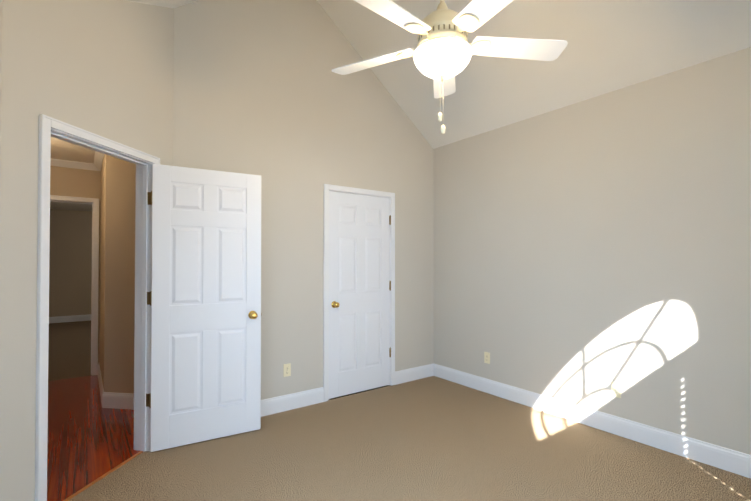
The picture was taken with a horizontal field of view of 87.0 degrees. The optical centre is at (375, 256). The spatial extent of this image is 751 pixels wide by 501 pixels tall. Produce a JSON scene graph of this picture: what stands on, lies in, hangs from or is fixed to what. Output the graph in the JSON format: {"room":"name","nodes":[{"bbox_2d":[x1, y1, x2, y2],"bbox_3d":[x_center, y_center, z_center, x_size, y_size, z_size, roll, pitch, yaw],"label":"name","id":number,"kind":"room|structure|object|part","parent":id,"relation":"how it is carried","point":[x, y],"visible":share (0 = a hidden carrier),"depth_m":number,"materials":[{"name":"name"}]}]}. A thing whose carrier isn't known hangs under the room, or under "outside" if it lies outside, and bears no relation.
{"room":"empty bedroom","nodes":[
{"label":"empty bedroom","id":0,"kind":"room"},
{"bbox_2d":[0,0,2,195],"bbox_3d":[-0.874,0.021,0.563,0.120,2.650,3.160,1,-1,-36],"label":"wall","id":1,"kind":"structure","parent":0,"point":[1,15],"depth_m":1.82,"materials":[{"name":"beige paint"}]},
{"bbox_2d":[48,320,90,378],"bbox_3d":[-4.111,1.475,7.529,3.700,0.080,5.280,1,-1,-36],"label":"floor","id":2,"kind":"structure","parent":0,"point":[69,351],"depth_m":6.04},
{"bbox_2d":[48,373,90,380],"bbox_3d":[-3.661,1.436,4.504,0.706,0.080,0.120,1,-1,-36],"label":"threshold","id":3,"kind":"object","parent":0,"point":[69,377],"visible":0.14,"depth_m":4.58,"materials":[{"name":"brown wood"}]},
{"bbox_2d":[49,209,91,316],"bbox_3d":[-5.711,0.217,9.708,3.660,2.490,0.100,1,-1,-36],"label":"wall","id":4,"kind":"structure","parent":0,"point":[70,266],"depth_m":8.83,"materials":[{"name":"paint"}]},
{"bbox_2d":[49,314,90,322],"bbox_3d":[-5.681,1.391,9.644,3.630,0.140,0.014,1,-1,-36],"label":"baseboard","id":5,"kind":"structure","parent":4,"relation":"attached to","point":[71,318],"depth_m":8.81,"materials":[{"name":"white wood"}]},
{"bbox_2d":[50,137,94,211],"bbox_3d":[-3.176,-1.125,6.003,4.250,0.100,9.100,1,-1,-36],"label":"ceiling","id":6,"kind":"structure","parent":0,"point":[62,150],"depth_m":4.29,"materials":[{"name":"paint"}]},
{"bbox_2d":[50,166,100,363],"bbox_3d":[-3.838,0.150,4.389,1.485,2.490,0.120,1,-1,-36],"label":"wall","id":7,"kind":"structure","parent":0,"point":[71,182],"depth_m":4.61,"materials":[{"name":"paint"}]},
{"bbox_2d":[50,158,92,169],"bbox_3d":[-3.816,-1.062,4.303,1.200,0.070,0.070,1,-1,-36],"label":"crown molding","id":8,"kind":"structure","parent":7,"relation":"attached to","point":[53,162],"depth_m":4.54,"materials":[{"name":"white wood"}]},
{"bbox_2d":[50,195,98,375],"bbox_3d":[-3.661,0.352,4.518,0.816,2.089,0.162,1,-1,-36],"label":"door frame","id":9,"kind":"structure","parent":7,"relation":"attached to","point":[94,202],"depth_m":4.68,"materials":[{"name":"white wood"}]},
{"bbox_2d":[0,0,173,500],"bbox_3d":[-1.714,-0.278,2.384,0.120,3.293,1.336,0,-1,9],"label":"wall","id":10,"kind":"structure","parent":0,"point":[104,68],"depth_m":2.02,"materials":[{"name":"beige paint"}]},
{"bbox_2d":[35,114,159,500],"bbox_3d":[-1.704,0.326,2.439,0.162,2.089,0.874,0,-1,9],"label":"door frame","id":11,"kind":"structure","parent":10,"relation":"attached to","point":[50,127],"depth_m":2.37,"materials":[{"name":"white wood"}]},
{"bbox_2d":[146,164,260,451],"bbox_3d":[-1.270,0.357,2.986,0.790,2.020,0.064,0,-1,-30],"label":"bedroom door","id":12,"kind":"structure","parent":10,"relation":"in","point":[205,328],"depth_m":2.95,"materials":[{"name":"white paint"}]},
{"bbox_3d":[-1.596,0.299,2.796,0.026,1.520,0.061,1,-1,-36],"label":"bedroom door hinge leaves","id":13,"kind":"part","parent":12,"relation":"part of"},
{"bbox_3d":[-1.586,0.299,2.798,0.013,1.534,0.012,1,-1,-36],"label":"bedroom door hinges","id":14,"kind":"part","parent":12,"relation":"part of","materials":[{"name":"metal"}]},
{"bbox_2d":[248,311,261,318],"bbox_3d":[-0.963,0.459,3.150,0.109,0.066,0.174,1,-1,-36],"label":"door knob","id":15,"kind":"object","parent":12,"relation":"attached to","point":[252,314],"depth_m":3.07,"materials":[{"name":"gold metal"}]},
{"bbox_2d":[47,375,138,500],"bbox_3d":[-2.616,1.417,2.964,1.575,0.080,3.600,1,-1,-36],"label":"floor","id":16,"kind":"structure","parent":0,"point":[90,439],"depth_m":3.04,"materials":[{"name":"brown wood"}]},
{"bbox_2d":[63,451,142,500],"bbox_3d":[-1.704,1.369,2.425,0.024,0.006,0.804,0,-1,9],"label":"threshold strip","id":17,"kind":"object","parent":16,"relation":"on","point":[99,478],"visible":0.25,"depth_m":2.45,"materials":[{"name":"orange wood"}]},
{"bbox_2d":[99,154,135,393],"bbox_3d":[-2.481,0.144,3.963,0.390,2.490,2.420,1,-1,-36],"label":"wall","id":18,"kind":"structure","parent":0,"point":[117,275],"depth_m":3.64,"materials":[{"name":"paint"}]},
{"bbox_2d":[93,151,103,170],"bbox_3d":[-2.907,-1.063,4.167,0.070,0.070,1.370,1,-1,-36],"label":"crown molding","id":19,"kind":"structure","parent":18,"relation":"attached to","point":[96,165],"depth_m":4.38,"materials":[{"name":"white wood"}]},
{"bbox_2d":[98,364,133,409],"bbox_3d":[-3.003,1.313,3.500,1.589,0.140,2.280,1,-1,-36],"label":"baseboard","id":20,"kind":"structure","parent":18,"relation":"attached to","point":[117,400],"depth_m":3.62,"materials":[{"name":"white wood"}]},
{"bbox_2d":[173,0,433,399],"bbox_3d":[-0.462,-0.626,3.924,3.010,4.030,0.120,1,-1,-36],"label":"wall","id":21,"kind":"structure","parent":0,"point":[278,105],"depth_m":3.65,"materials":[{"name":"beige paint"}]},
{"bbox_2d":[283,363,290,376],"bbox_3d":[-0.797,1.024,3.575,0.070,0.114,0.007,1,-1,-36],"label":"outlet","id":22,"kind":"object","parent":21,"relation":"attached to","point":[286,368],"visible":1,"depth_m":3.57,"materials":[{"name":"beige plastic"}]},
{"bbox_2d":[323,184,394,401],"bbox_3d":[-0.180,0.347,4.107,0.874,2.089,0.142,1,-1,-36],"label":"door frame","id":23,"kind":"structure","parent":21,"relation":"attached to","point":[345,189],"depth_m":3.89,"materials":[{"name":"white wood"}]},
{"bbox_2d":[329,191,389,398],"bbox_3d":[-0.162,0.371,4.083,0.760,2.020,0.035,1,-1,-36],"label":"closet door","id":24,"kind":"structure","parent":21,"relation":"in","point":[359,290],"depth_m":4.05,"materials":[{"name":"white paint"}]},
{"bbox_2d":[331,301,339,307],"bbox_3d":[-0.384,0.468,3.853,0.066,0.066,0.070,1,-1,-36],"label":"door knob","id":25,"kind":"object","parent":24,"relation":"attached to","point":[334,304],"depth_m":3.85,"materials":[{"name":"gold metal"}]},
{"bbox_2d":[389,215,390,356],"bbox_3d":[0.160,0.318,4.292,0.019,1.534,0.019,1,-1,-36],"label":"closet door hinges","id":26,"kind":"object","parent":21,"relation":"attached to","point":[390,287],"visible":1,"depth_m":4.29,"materials":[{"name":"gold metal"}]},
{"bbox_2d":[68,376,750,500],"bbox_3d":[0.341,1.405,2.073,3.650,0.080,3.770,1,-1,-36],"label":"floor","id":27,"kind":"structure","parent":0,"point":[432,438],"depth_m":2.65,"materials":[{"name":"beige carpet"}]},
{"bbox_2d":[125,0,750,148],"bbox_3d":[0.365,-2.005,2.084,3.890,1.620,4.090,1,-1,-36],"label":"ceiling","id":28,"kind":"structure","parent":0,"point":[612,45],"depth_m":3.13,"materials":[{"name":"paint"}]},
{"bbox_2d":[332,0,567,133],"bbox_3d":[0.343,-1.657,2.089,1.306,2.005,1.323,1,-1,-36],"label":"ceiling fan","id":29,"kind":"object","parent":28,"relation":"hanging from","point":[443,52],"visible":1,"depth_m":2.04,"materials":[{"name":"white metal"}]},
{"bbox_3d":[0.357,-1.871,2.126,0.268,1.577,0.268,1,-1,-36],"label":"motor","id":30,"kind":"part","parent":29,"relation":"part of","materials":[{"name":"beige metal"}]},
{"bbox_3d":[0.357,-1.027,2.115,0.310,0.119,0.310,1,-1,-36],"label":"lamp shade","id":31,"kind":"part","parent":29,"relation":"part of","materials":[{"name":"white glass"}]},
{"bbox_2d":[433,47,750,454],"bbox_3d":[1.916,0.039,3.130,0.120,2.680,3.970,1,-1,-36],"label":"wall","id":32,"kind":"structure","parent":0,"point":[587,252],"depth_m":3.08,"materials":[{"name":"beige paint"}]},
{"bbox_2d":[484,352,489,363],"bbox_3d":[1.143,1.036,4.057,0.007,0.114,0.070,1,-1,-36],"label":"outlet","id":33,"kind":"object","parent":32,"relation":"attached to","point":[486,357],"visible":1,"depth_m":4.05,"materials":[{"name":"beige plastic"}]},
{"bbox_2d":[261,363,750,477],"bbox_3d":[0.341,1.295,2.074,3.650,0.140,3.770,1,-1,-36],"label":"baseboard","id":34,"kind":"structure","parent":32,"relation":"attached to","point":[730,460],"depth_m":3.32,"materials":[{"name":"white wood"}]},
{"bbox_2d":[611,381,620,397],"bbox_3d":[1.868,1.033,3.076,0.007,0.114,0.070,1,-1,-36],"label":"outlet","id":35,"kind":"object","parent":32,"relation":"attached to","point":[615,389],"visible":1,"depth_m":3.07,"materials":[{"name":"beige plastic"}]}
]}

